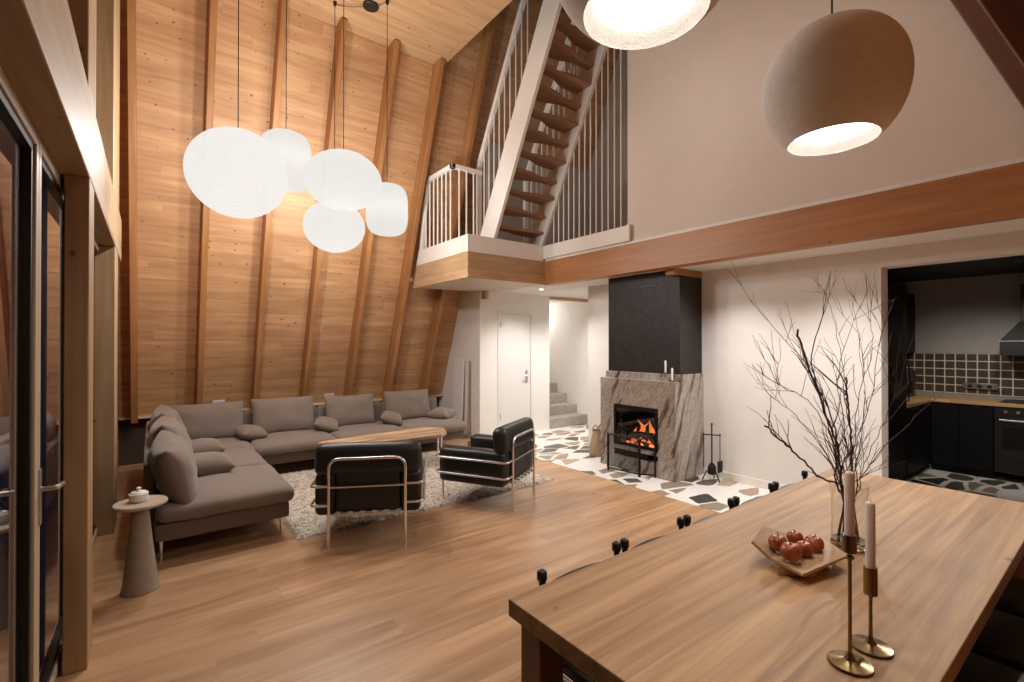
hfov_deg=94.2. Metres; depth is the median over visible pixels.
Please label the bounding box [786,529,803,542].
apple
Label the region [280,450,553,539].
shaggy rug
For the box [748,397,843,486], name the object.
branch
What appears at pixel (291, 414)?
cushion
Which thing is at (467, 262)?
landing
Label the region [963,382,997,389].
strip
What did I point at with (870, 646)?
candlestick
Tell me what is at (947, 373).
tiled wall
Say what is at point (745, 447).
wall
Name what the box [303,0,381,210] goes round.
paper lantern
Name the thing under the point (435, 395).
trim
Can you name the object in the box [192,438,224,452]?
throw pillow
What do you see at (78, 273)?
wooden post
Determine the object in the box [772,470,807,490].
dining chair
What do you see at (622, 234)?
gallery railing
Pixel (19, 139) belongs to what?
window
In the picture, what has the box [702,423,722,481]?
stand
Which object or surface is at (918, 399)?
countertop
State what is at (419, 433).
coffee table
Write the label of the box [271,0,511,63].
ceiling
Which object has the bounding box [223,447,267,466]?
seat cushion
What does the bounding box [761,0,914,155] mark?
dome pendant
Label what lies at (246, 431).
throw pillow
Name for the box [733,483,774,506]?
dining chair
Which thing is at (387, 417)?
throw pillow
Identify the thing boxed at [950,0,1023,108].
trim
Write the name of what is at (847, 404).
branch
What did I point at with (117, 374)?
wall
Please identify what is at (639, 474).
fire screen
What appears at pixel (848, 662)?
candlestick
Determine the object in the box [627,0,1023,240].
wall
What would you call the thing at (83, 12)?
trim
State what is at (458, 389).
leaning board
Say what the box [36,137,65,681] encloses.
door
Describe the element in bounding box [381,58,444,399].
trim
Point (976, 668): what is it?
dining chair
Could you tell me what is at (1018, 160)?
trim
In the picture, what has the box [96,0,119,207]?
trim
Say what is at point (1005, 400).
cooktop
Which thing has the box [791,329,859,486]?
branch
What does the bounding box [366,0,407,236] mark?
paper lantern
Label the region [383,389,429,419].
cushion
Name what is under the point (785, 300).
branch
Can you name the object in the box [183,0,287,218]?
paper lantern
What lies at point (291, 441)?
seat cushion
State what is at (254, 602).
floor
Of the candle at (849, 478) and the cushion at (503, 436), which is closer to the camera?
the candle at (849, 478)
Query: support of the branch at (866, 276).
in the glass vase
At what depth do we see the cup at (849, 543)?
1.25 m
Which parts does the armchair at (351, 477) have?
rail, rail, rail, rail, frame, panel, rail, rail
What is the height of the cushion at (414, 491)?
0.338 m
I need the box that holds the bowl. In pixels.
[751,526,845,577]
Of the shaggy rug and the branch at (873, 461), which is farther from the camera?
the shaggy rug
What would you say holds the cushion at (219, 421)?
on the sectional sofa
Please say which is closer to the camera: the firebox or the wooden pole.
the firebox
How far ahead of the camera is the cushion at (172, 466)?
3.55 m
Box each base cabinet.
[902,402,930,480]
[931,402,959,472]
[959,404,1000,478]
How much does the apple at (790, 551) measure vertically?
0.073 m
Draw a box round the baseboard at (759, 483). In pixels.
[706,468,784,489]
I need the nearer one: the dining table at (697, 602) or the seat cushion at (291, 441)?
the dining table at (697, 602)
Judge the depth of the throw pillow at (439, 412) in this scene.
7.42 m
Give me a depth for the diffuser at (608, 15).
1.38 m
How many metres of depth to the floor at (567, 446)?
5.55 m
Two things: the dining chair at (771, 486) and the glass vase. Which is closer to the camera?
the glass vase
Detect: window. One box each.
[0,66,38,681]
[92,238,98,550]
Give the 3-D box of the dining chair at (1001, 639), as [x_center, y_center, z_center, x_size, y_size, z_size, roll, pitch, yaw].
[1.914,1.228,1.849,0.448,0.764,0.492,0,0,-37]
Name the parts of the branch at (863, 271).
stem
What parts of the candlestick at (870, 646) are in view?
stem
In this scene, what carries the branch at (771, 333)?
in the glass vase
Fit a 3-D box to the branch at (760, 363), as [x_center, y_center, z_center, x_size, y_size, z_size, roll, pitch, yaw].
[1.294,0.463,2.089,0.172,0.735,0.471,0,0,-37]
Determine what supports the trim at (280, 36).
attached to the wall at (171, 35)
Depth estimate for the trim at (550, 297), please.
9.13 m
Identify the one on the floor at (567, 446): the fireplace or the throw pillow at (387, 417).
the fireplace
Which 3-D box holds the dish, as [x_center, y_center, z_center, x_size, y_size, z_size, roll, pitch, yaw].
[-2.435,0.997,3.105,0.104,0.092,0.104,0,0,-37]
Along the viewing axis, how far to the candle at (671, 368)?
5.56 m
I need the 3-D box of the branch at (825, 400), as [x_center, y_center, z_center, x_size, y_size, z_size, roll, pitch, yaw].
[1.390,0.233,2.062,0.153,1.196,0.290,0,0,35]
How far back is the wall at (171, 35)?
6.37 m
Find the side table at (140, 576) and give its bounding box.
[111,495,167,597]
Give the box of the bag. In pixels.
[589,424,600,456]
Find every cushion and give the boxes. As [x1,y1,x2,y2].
[148,416,192,450]
[148,430,197,503]
[149,404,184,429]
[155,463,293,522]
[168,401,242,439]
[217,437,252,449]
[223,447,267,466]
[247,428,336,455]
[251,395,314,433]
[315,440,420,475]
[315,474,335,514]
[324,393,374,426]
[330,421,405,438]
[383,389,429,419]
[399,417,466,431]
[400,453,422,509]
[440,445,508,486]
[492,417,533,453]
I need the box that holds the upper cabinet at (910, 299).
[906,293,914,352]
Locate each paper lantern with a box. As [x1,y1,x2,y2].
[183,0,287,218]
[262,0,310,192]
[302,1,364,252]
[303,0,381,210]
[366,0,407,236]
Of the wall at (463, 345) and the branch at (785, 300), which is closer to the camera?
the branch at (785, 300)
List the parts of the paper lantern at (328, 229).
lamp shade, cord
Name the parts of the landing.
underside panel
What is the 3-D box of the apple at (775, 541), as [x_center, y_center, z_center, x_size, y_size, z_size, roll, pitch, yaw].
[1.026,0.772,1.835,0.068,0.069,0.068,0,0,36]
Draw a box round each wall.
[117,374,118,469]
[118,0,619,416]
[119,396,438,465]
[439,291,475,436]
[476,291,548,434]
[486,141,588,261]
[549,301,587,423]
[588,249,887,484]
[589,50,627,234]
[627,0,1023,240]
[901,273,1023,432]
[906,353,1023,397]
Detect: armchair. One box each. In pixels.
[310,440,425,549]
[436,417,537,511]
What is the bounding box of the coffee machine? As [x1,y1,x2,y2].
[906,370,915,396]
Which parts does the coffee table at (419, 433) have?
leg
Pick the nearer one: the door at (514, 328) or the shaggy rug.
the shaggy rug
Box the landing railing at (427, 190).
[419,163,482,250]
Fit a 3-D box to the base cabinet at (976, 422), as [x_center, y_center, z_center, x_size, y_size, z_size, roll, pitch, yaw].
[5.771,1.197,5.863,0.603,0.862,0.302,0,0,-37]
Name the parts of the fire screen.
panel, panel, panel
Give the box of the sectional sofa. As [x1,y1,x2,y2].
[143,389,466,560]
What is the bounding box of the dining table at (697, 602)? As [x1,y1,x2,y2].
[509,468,1023,681]
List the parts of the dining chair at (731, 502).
backrest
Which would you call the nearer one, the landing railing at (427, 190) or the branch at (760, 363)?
the branch at (760, 363)
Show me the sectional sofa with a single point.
(253, 491)
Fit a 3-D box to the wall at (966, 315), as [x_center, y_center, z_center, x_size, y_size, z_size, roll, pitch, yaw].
[6.386,0.390,5.646,0.100,2.480,3.300,0,0,-37]
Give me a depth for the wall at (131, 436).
6.30 m
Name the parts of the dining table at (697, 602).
leg, leg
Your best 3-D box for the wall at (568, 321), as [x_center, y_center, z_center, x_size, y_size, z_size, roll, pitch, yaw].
[0.951,0.415,10.342,0.120,2.480,2.050,0,0,-37]
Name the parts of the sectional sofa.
backrest, leg, seat, backrest, leg, seat, backrest, backrest, seat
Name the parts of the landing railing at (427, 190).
slanted post, handrail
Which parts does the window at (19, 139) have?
pane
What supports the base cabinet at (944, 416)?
on the floor at (567, 446)
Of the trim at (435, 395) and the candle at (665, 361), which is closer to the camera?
the candle at (665, 361)
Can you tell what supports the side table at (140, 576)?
on the floor at (254, 602)
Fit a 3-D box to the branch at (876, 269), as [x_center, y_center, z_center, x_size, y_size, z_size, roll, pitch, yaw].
[1.507,0.247,2.114,0.376,1.168,0.229,0,0,-17]
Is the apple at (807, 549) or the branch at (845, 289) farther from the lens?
the branch at (845, 289)
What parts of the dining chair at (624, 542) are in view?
backrest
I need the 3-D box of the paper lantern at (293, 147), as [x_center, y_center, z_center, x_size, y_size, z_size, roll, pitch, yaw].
[-2.350,-2.755,4.955,0.490,2.356,0.490,0,0,-37]
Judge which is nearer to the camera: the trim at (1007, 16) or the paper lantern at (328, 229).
the trim at (1007, 16)
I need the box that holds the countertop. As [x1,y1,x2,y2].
[907,394,1023,407]
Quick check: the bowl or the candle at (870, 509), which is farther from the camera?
the bowl
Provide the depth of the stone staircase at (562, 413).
9.46 m
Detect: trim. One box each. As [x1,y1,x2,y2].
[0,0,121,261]
[67,0,95,113]
[93,245,117,535]
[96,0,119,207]
[118,394,442,419]
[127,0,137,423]
[195,0,217,403]
[250,0,287,410]
[299,18,347,396]
[343,39,399,395]
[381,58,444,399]
[418,15,496,389]
[482,291,488,298]
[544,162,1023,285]
[545,157,1023,260]
[549,296,587,301]
[666,268,701,277]
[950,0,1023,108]
[977,0,1023,66]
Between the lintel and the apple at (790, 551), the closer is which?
the apple at (790, 551)
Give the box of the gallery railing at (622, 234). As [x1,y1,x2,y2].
[543,47,630,258]
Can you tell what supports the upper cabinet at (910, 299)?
attached to the wall
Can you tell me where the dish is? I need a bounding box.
[129,487,148,502]
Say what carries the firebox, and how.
in the fireplace
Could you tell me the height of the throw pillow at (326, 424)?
0.212 m
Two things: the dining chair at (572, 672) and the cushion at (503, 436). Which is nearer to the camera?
the dining chair at (572, 672)
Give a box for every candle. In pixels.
[664,360,666,373]
[670,368,673,381]
[844,467,854,536]
[865,498,875,568]
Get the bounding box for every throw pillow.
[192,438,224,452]
[194,451,234,476]
[235,424,267,439]
[314,416,337,432]
[381,410,401,425]
[426,407,456,418]
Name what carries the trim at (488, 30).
attached to the wall at (171, 35)
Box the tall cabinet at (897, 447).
[888,281,909,479]
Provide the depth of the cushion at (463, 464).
4.57 m
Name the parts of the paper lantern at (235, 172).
lamp shade, cord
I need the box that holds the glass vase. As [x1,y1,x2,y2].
[829,479,869,551]
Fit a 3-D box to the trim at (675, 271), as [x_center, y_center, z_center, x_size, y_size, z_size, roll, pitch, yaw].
[2.071,-0.810,5.723,0.574,0.075,0.120,0,0,-37]
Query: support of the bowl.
on the dining table at (697, 602)
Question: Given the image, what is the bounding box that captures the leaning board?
[452,358,464,420]
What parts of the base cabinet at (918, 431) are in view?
door, door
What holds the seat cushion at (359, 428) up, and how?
on the sectional sofa
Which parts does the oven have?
drawer, door, control panel, door handle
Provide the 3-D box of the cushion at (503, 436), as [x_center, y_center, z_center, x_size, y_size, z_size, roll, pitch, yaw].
[0.029,0.954,4.854,0.161,0.263,0.827,-8,-3,23]
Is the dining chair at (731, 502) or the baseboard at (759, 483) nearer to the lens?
the dining chair at (731, 502)
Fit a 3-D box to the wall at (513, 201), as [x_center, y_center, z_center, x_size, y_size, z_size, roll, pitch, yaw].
[0.558,-2.191,8.372,2.420,2.030,0.060,0,0,-37]
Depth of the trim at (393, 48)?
6.96 m
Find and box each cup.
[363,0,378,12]
[842,532,856,553]
[863,564,877,596]
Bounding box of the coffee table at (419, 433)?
[318,427,446,459]
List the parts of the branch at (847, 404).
stem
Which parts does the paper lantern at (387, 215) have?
lamp shade, cord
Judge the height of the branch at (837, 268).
1.180 m
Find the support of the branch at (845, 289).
in the glass vase
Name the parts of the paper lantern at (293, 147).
lamp shade, cord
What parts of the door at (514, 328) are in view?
handle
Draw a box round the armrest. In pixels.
[470,434,532,467]
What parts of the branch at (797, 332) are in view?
stem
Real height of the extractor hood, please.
0.840 m
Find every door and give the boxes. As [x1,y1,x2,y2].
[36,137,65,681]
[497,310,532,427]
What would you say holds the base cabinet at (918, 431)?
on the floor at (567, 446)
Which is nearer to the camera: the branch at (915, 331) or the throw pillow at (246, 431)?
the branch at (915, 331)
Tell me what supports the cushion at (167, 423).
on the sectional sofa
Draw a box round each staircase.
[476,0,606,245]
[549,383,586,428]
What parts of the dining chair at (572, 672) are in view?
seat frame, backrest, seat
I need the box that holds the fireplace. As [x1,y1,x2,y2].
[601,271,703,482]
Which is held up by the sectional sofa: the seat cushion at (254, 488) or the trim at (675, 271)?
the seat cushion at (254, 488)
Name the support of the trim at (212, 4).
attached to the wall at (171, 35)
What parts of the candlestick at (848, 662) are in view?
stem, knob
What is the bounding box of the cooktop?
[999,399,1023,403]
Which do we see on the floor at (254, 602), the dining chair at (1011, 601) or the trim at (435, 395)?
the dining chair at (1011, 601)
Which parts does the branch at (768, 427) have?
stem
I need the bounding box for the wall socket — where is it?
[213,400,224,402]
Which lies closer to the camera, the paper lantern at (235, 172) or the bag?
the paper lantern at (235, 172)
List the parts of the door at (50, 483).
handle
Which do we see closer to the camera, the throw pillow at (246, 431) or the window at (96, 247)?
the window at (96, 247)
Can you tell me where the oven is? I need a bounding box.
[994,406,1023,475]
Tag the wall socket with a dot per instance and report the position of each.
(215, 401)
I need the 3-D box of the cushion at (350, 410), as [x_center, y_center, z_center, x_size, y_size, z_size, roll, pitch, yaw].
[-2.359,1.017,6.940,0.720,0.470,0.238,0,-15,-37]
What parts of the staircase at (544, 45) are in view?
handrail, handrail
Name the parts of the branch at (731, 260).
stem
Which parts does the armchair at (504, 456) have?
leg, rail, rail, panel, frame, rail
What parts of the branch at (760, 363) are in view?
stem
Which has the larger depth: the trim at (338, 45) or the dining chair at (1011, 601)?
the trim at (338, 45)
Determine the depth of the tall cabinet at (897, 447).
5.21 m
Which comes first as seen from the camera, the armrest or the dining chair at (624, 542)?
the dining chair at (624, 542)
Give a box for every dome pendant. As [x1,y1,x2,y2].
[560,0,718,49]
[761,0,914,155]
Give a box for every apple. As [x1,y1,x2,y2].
[768,532,787,551]
[780,540,801,561]
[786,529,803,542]
[795,540,813,556]
[804,534,824,552]
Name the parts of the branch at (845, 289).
stem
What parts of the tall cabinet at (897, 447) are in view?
door, door handle, door handle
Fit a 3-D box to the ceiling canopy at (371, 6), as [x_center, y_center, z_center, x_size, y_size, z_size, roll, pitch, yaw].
[-1.652,-3.915,5.568,0.180,0.029,0.180,0,0,-37]
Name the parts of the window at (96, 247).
pane, frame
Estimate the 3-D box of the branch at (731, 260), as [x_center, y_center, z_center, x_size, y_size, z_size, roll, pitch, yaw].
[1.253,0.226,2.161,0.499,1.210,0.214,0,0,41]
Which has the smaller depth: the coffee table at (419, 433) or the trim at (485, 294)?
the coffee table at (419, 433)
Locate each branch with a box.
[723,260,857,484]
[744,333,844,473]
[746,363,866,483]
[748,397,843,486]
[785,300,860,469]
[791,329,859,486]
[803,347,855,471]
[807,268,858,470]
[811,264,843,485]
[812,269,897,470]
[820,289,889,467]
[830,271,873,475]
[849,331,925,488]
[854,276,898,488]
[855,385,944,481]
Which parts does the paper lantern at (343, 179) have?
lamp shade, cord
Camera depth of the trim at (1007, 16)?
1.78 m
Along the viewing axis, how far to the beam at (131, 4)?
5.26 m
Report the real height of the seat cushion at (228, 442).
0.181 m
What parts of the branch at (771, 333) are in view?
stem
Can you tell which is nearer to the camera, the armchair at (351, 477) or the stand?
the armchair at (351, 477)
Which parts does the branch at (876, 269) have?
stem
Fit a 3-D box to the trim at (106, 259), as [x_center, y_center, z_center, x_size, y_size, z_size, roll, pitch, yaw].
[-3.518,0.412,4.123,0.139,2.420,0.375,0,0,-37]
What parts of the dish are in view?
lid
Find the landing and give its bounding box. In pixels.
[413,234,543,291]
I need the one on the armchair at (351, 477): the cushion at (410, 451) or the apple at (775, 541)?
the cushion at (410, 451)
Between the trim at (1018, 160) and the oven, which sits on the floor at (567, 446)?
the oven
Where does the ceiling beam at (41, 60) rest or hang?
attached to the wall at (117, 374)
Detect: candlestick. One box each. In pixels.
[827,532,874,677]
[852,564,894,658]
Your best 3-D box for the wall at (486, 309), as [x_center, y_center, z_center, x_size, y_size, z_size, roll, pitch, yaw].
[0.044,0.405,8.446,1.547,2.480,0.120,0,0,-37]
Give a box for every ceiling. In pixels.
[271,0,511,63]
[497,218,1023,302]
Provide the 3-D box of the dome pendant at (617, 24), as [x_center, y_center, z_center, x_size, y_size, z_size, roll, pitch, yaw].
[0.366,-2.429,1.319,0.544,3.047,0.544,0,0,-37]
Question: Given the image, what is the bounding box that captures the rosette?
[338,0,385,12]
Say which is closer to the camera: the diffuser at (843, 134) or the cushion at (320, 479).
the diffuser at (843, 134)
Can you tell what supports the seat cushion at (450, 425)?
on the sectional sofa
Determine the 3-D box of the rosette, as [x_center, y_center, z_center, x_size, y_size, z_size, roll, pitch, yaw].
[-1.745,-3.913,5.558,0.589,0.033,0.179,0,0,-6]
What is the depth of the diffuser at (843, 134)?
2.08 m
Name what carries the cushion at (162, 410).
on the sectional sofa
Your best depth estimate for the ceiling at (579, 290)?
5.19 m
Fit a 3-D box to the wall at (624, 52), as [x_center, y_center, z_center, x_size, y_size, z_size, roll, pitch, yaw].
[2.284,-4.263,8.025,0.100,6.190,4.206,0,0,-37]
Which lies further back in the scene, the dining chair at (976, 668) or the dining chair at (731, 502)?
the dining chair at (731, 502)
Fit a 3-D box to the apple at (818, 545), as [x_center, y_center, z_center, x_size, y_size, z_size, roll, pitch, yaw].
[1.158,0.772,1.826,0.068,0.069,0.068,0,0,-19]
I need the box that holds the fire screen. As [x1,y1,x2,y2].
[607,432,655,477]
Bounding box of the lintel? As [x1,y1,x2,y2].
[881,230,1023,268]
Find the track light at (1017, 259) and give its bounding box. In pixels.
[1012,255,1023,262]
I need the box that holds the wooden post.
[61,174,93,675]
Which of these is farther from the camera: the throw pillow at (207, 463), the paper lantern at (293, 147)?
the paper lantern at (293, 147)
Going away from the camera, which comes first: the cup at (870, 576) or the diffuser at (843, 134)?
the cup at (870, 576)
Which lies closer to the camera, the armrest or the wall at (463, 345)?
the armrest
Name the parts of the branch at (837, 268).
stem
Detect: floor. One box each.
[55,437,718,681]
[464,424,1023,512]
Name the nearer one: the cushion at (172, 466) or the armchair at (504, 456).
the cushion at (172, 466)
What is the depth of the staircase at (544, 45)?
6.45 m
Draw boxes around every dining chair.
[537,541,620,681]
[620,517,684,552]
[683,498,734,526]
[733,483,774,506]
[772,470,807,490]
[954,652,1023,681]
[970,609,1023,671]
[994,576,1023,617]
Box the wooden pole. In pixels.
[467,361,470,437]
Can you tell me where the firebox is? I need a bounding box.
[614,403,657,451]
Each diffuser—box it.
[593,0,693,30]
[795,123,872,144]
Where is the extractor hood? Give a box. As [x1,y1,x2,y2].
[998,284,1023,355]
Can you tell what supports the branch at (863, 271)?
in the glass vase

